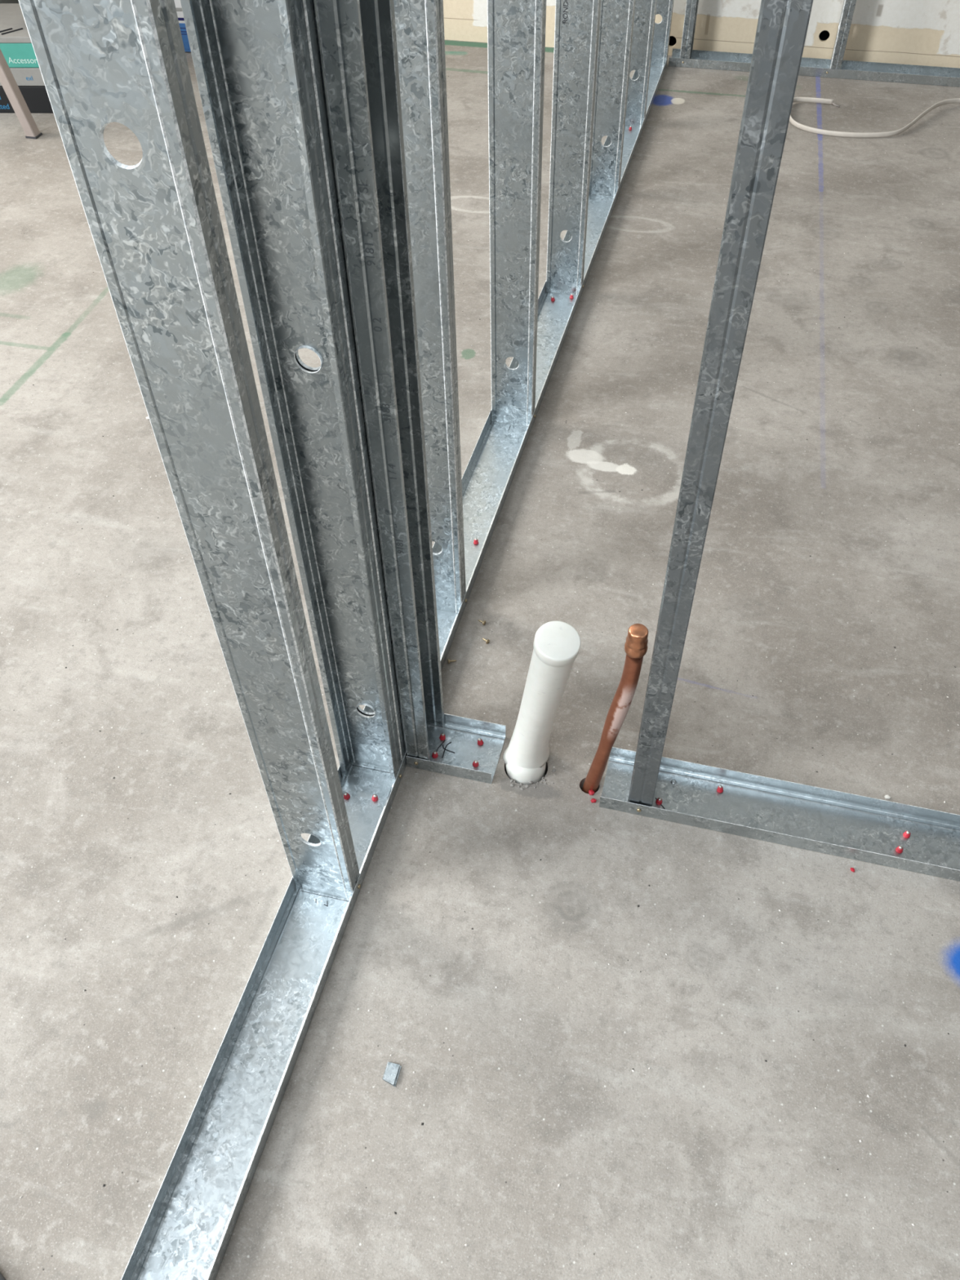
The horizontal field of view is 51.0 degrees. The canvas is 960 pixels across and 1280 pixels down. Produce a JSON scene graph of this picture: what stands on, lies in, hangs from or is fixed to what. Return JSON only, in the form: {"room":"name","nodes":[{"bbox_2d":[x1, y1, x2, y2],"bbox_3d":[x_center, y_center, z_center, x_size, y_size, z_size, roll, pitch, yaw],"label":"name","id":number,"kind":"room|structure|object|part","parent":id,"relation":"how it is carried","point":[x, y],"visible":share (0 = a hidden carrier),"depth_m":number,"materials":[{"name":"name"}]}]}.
{"room":"building under construction","nodes":[
{"label":"building under construction","id":0,"kind":"room"},
{"bbox_2d":[0,40,959,1279],"bbox_3d":[-0.716,0.495,1.388,7.600,0.080,7.870,10,49,10],"label":"floor","id":1,"kind":"structure","parent":0,"point":[675,1163],"depth_m":1.54,"materials":[{"name":"concrete"}]},
{"bbox_2d":[0,1271,5,1279],"bbox_3d":[-0.636,0.798,1.047,0.310,0.016,0.310,10,49,10],"label":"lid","id":2,"kind":"object","parent":1,"relation":"on","point":[2,1277],"visible":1,"depth_m":1.12,"materials":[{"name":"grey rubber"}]},
{"bbox_2d":[0,0,18,3],"bbox_3d":[-1.804,-2.478,3.748,0.416,0.440,0.416,10,49,10],"label":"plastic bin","id":3,"kind":"object","parent":1,"relation":"on","point":[1,1],"visible":0.02,"depth_m":3.67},
{"bbox_2d":[0,48,42,139],"bbox_3d":[-2.031,-2.272,3.301,1.379,0.835,0.700,10,49,10],"label":"bench","id":4,"kind":"object","parent":1,"relation":"on","point":[7,81],"visible":0.5,"depth_m":3.20,"materials":[{"name":"beige metal"}]},
{"bbox_2d":[0,85,53,113],"bbox_3d":[-1.567,-1.938,3.496,0.460,0.084,0.326,2,48,3],"label":"box","id":5,"kind":"object","parent":1,"relation":"on","point":[37,100],"visible":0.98,"depth_m":3.38,"materials":[{"name":"black"}]},
{"bbox_2d":[0,67,44,85],"bbox_3d":[-1.560,-1.986,3.444,0.455,0.055,0.321,2,48,3],"label":"box","id":6,"kind":"object","parent":5,"relation":"on","point":[22,76],"visible":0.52,"depth_m":3.33,"materials":[{"name":"white cardboard"}]},
{"bbox_2d":[0,3,39,67],"bbox_3d":[-1.556,-2.043,3.394,0.464,0.095,0.344,2,48,3],"label":"box","id":7,"kind":"object","parent":6,"relation":"on","point":[16,47],"visible":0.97,"depth_m":3.29,"materials":[{"name":"teal cardboard"}]},
{"bbox_3d":[-1.557,-2.067,3.368,0.464,0.018,0.344,2,48,3],"label":"carton lid","id":8,"kind":"part","parent":7,"relation":"part of","materials":[{"name":"white cardboard"}]},
{"bbox_2d":[173,0,191,52],"bbox_3d":[-1.235,-2.457,3.704,0.388,0.460,0.223,5,48,6],"label":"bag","id":9,"kind":"object","parent":1,"relation":"on","point":[177,2],"visible":0.02,"depth_m":3.72,"materials":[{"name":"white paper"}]},
{"bbox_3d":[-1.232,-2.338,3.836,0.387,0.096,0.222,5,48,6],"label":"blue panel","id":10,"kind":"part","parent":9,"relation":"part of","materials":[{"name":"blue plastic"}]},
{"bbox_2d":[382,1062,401,1086],"bbox_3d":[-0.112,0.547,1.269,0.019,0.004,0.026,10,49,10],"label":"metal offcut","id":11,"kind":"object","parent":1,"relation":"on","point":[392,1071],"visible":1,"depth_m":1.27,"materials":[{"name":"silver metal"}]},
{"bbox_2d":[120,57,667,1279],"bbox_3d":[0.116,-0.613,2.297,0.095,0.028,4.060,10,49,10],"label":"floor track","id":12,"kind":"object","parent":1,"relation":"on","point":[186,1233],"visible":0.69,"depth_m":1.34,"materials":[{"name":"metal"}]},
{"bbox_2d":[17,0,359,900],"bbox_3d":[-0.241,-0.568,0.429,0.090,2.750,0.032,10,49,10],"label":"stud","id":13,"kind":"object","parent":12,"relation":"on","point":[155,224],"visible":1,"depth_m":0.79,"materials":[{"name":"metal"}]},
{"bbox_2d":[180,0,401,786],"bbox_3d":[-0.192,-0.711,0.556,0.090,2.750,0.032,10,49,10],"label":"stud","id":14,"kind":"object","parent":12,"relation":"on","point":[251,60],"visible":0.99,"depth_m":1.00,"materials":[{"name":"metal"}]},
{"bbox_2d":[294,0,406,762],"bbox_3d":[-0.184,-0.735,0.578,0.090,2.750,0.032,10,49,10],"label":"stud","id":15,"kind":"object","parent":12,"relation":"on","point":[310,11],"visible":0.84,"depth_m":1.02,"materials":[{"name":"metal"}]},
{"bbox_2d":[393,0,466,613],"bbox_3d":[-0.096,-0.988,0.804,0.090,2.750,0.032,10,49,10],"label":"stud","id":16,"kind":"object","parent":12,"relation":"on","point":[419,24],"visible":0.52,"depth_m":1.32,"materials":[{"name":"metal"}]},
{"bbox_2d":[487,0,546,426],"bbox_3d":[0.049,-1.402,1.175,0.090,2.750,0.032,10,49,10],"label":"stud","id":17,"kind":"object","parent":12,"relation":"on","point":[516,28],"visible":1,"depth_m":1.81,"materials":[{"name":"metal"}]},
{"bbox_2d":[546,0,600,295],"bbox_3d":[0.191,-1.812,1.542,0.090,2.750,0.032,10,49,10],"label":"stud","id":18,"kind":"object","parent":12,"relation":"on","point":[577,22],"visible":1,"depth_m":2.27,"materials":[{"name":"metal"}]},
{"bbox_2d":[588,0,635,195],"bbox_3d":[0.335,-2.226,1.913,0.090,2.750,0.032,10,49,10],"label":"stud","id":19,"kind":"object","parent":12,"relation":"on","point":[616,16],"visible":0.84,"depth_m":2.72,"materials":[{"name":"metal"}]},
{"bbox_2d":[625,0,657,126],"bbox_3d":[0.464,-2.597,2.246,0.090,2.750,0.032,10,49,10],"label":"stud","id":20,"kind":"object","parent":12,"relation":"on","point":[645,10],"visible":0.76,"depth_m":3.11,"materials":[{"name":"metal"}]},
{"bbox_2d":[650,0,673,66],"bbox_3d":[0.601,-2.990,2.598,0.090,2.750,0.032,10,49,10],"label":"stud","id":21,"kind":"object","parent":12,"relation":"on","point":[661,37],"visible":0.56,"depth_m":3.53,"materials":[{"name":"metal"}]},
{"bbox_2d":[447,658,456,663],"bbox_3d":[-0.047,0.035,1.728,0.017,0.009,0.009,-11,49,-9],"label":"screw","id":22,"kind":"object","parent":1,"relation":"on","point":[448,660],"visible":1,"depth_m":1.73,"materials":[{"name":"yellow metal"}]},
{"bbox_2d":[405,713,506,783],"bbox_3d":[-0.037,0.169,1.593,0.137,0.028,0.098,10,49,10],"label":"floor track","id":23,"kind":"object","parent":1,"relation":"on","point":[466,748],"visible":0.98,"depth_m":1.61,"materials":[{"name":"metal"}]},
{"bbox_2d":[315,0,444,760],"bbox_3d":[-0.109,-0.753,0.593,0.036,2.750,0.091,10,49,10],"label":"stud","id":24,"kind":"object","parent":23,"relation":"on","point":[358,39],"visible":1,"depth_m":1.04,"materials":[{"name":"metal"}]},
{"bbox_2d":[477,619,485,625],"bbox_3d":[0.002,-0.034,1.789,0.017,0.009,0.009,31,56,26],"label":"screw","id":25,"kind":"object","parent":1,"relation":"on","point":[484,621],"visible":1,"depth_m":1.79,"materials":[{"name":"yellow metal"}]},
{"bbox_2d":[4,75,959,1265],"bbox_3d":[-0.158,-0.689,2.389,2.687,0.002,3.839,10,49,10],"label":"floor grit","id":26,"kind":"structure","parent":1,"relation":"on","point":[904,1045],"depth_m":1.42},
{"bbox_2d":[481,637,489,644],"bbox_3d":[0.009,-0.001,1.759,0.009,0.009,0.017,-36,57,-27],"label":"screw","id":27,"kind":"object","parent":1,"relation":"on","point":[487,641],"visible":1,"depth_m":1.76,"materials":[{"name":"yellow metal"}]},
{"bbox_2d":[510,768,556,790],"bbox_3d":[0.084,0.220,1.563,0.077,0.006,0.026,-12,49,-9],"label":"concrete","id":28,"kind":"object","parent":1,"relation":"on","point":[553,770],"visible":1,"depth_m":1.56,"materials":[{"name":"grey concrete"}]},
{"bbox_2d":[502,621,581,785],"bbox_3d":[0.087,0.116,1.462,0.072,0.441,0.138,-23,52,-19],"label":"pipe","id":29,"kind":"object","parent":1,"relation":"attached to","point":[557,644],"visible":0.96,"depth_m":1.37,"materials":[{"name":"white plastic"}]},
{"bbox_2d":[588,789,594,795],"bbox_3d":[0.171,0.235,1.545,0.008,0.008,0.010,-24,52,-19],"label":"bit","id":30,"kind":"object","parent":1,"relation":"on","point":[590,792],"visible":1,"depth_m":1.54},
{"bbox_2d":[590,798,596,802],"bbox_3d":[0.173,0.245,1.535,0.008,0.005,0.008,26,53,23],"label":"bit","id":31,"kind":"object","parent":1,"relation":"on","point":[593,800],"visible":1,"depth_m":1.53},
{"bbox_2d":[581,623,648,793],"bbox_3d":[0.183,0.136,1.454,0.076,0.456,0.030,10,49,10],"label":"copper pipe","id":32,"kind":"object","parent":1,"relation":"attached to","point":[637,641],"visible":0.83,"depth_m":1.38,"materials":[{"name":"brown metal"}]},
{"bbox_2d":[599,746,959,881],"bbox_3d":[0.918,0.343,1.415,1.500,0.028,0.098,10,49,10],"label":"floor track","id":33,"kind":"object","parent":1,"relation":"on","point":[913,838],"visible":0.98,"depth_m":1.51,"materials":[{"name":"metal"}]},
{"bbox_2d":[627,0,813,806],"bbox_3d":[0.227,-0.693,0.530,0.036,2.750,0.090,10,49,10],"label":"stud","id":34,"kind":"object","parent":33,"relation":"on","point":[782,26],"visible":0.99,"depth_m":0.92,"materials":[{"name":"silver metal"}]},
{"bbox_2d":[668,48,959,87],"bbox_3d":[1.945,-1.874,3.393,2.600,0.028,0.098,10,49,10],"label":"floor track","id":35,"kind":"object","parent":1,"relation":"on","point":[812,67],"visible":0.89,"depth_m":3.52,"materials":[{"name":"metal"}]},
{"bbox_2d":[680,0,698,58],"bbox_3d":[0.716,-3.006,2.609,0.036,2.750,0.090,10,49,10],"label":"stud","id":36,"kind":"object","parent":35,"relation":"on","point":[691,6],"visible":0.96,"depth_m":3.52,"materials":[{"name":"metal"}]},
{"bbox_2d":[829,0,856,69],"bbox_3d":[1.220,-2.915,2.515,0.036,2.750,0.090,10,49,10],"label":"stud","id":37,"kind":"object","parent":35,"relation":"on","point":[848,7],"visible":0.97,"depth_m":3.41,"materials":[{"name":"metal"}]},
{"bbox_2d":[789,97,959,137],"bbox_3d":[1.676,-1.660,3.207,1.357,0.028,0.306,5,48,6],"label":"cable","id":38,"kind":"object","parent":1,"relation":"on","point":[855,135],"visible":0.83,"depth_m":3.19,"materials":[{"name":"white plastic"}]},
{"bbox_2d":[443,0,959,67],"bbox_3d":[0.184,-3.738,2.105,7.600,4.500,0.012,10,49,10],"label":"wall","id":39,"kind":"structure","parent":0,"point":[926,33],"depth_m":3.51,"materials":[{"name":"white paint"}]},
{"bbox_2d":[669,30,829,45],"bbox_3d":[0.215,-3.827,2.185,7.600,4.500,0.140,10,49,10],"label":"holes","id":40,"kind":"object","parent":39,"relation":"attached to","point":[824,35],"depth_m":3.57,"materials":[{"name":"black"}]}
]}

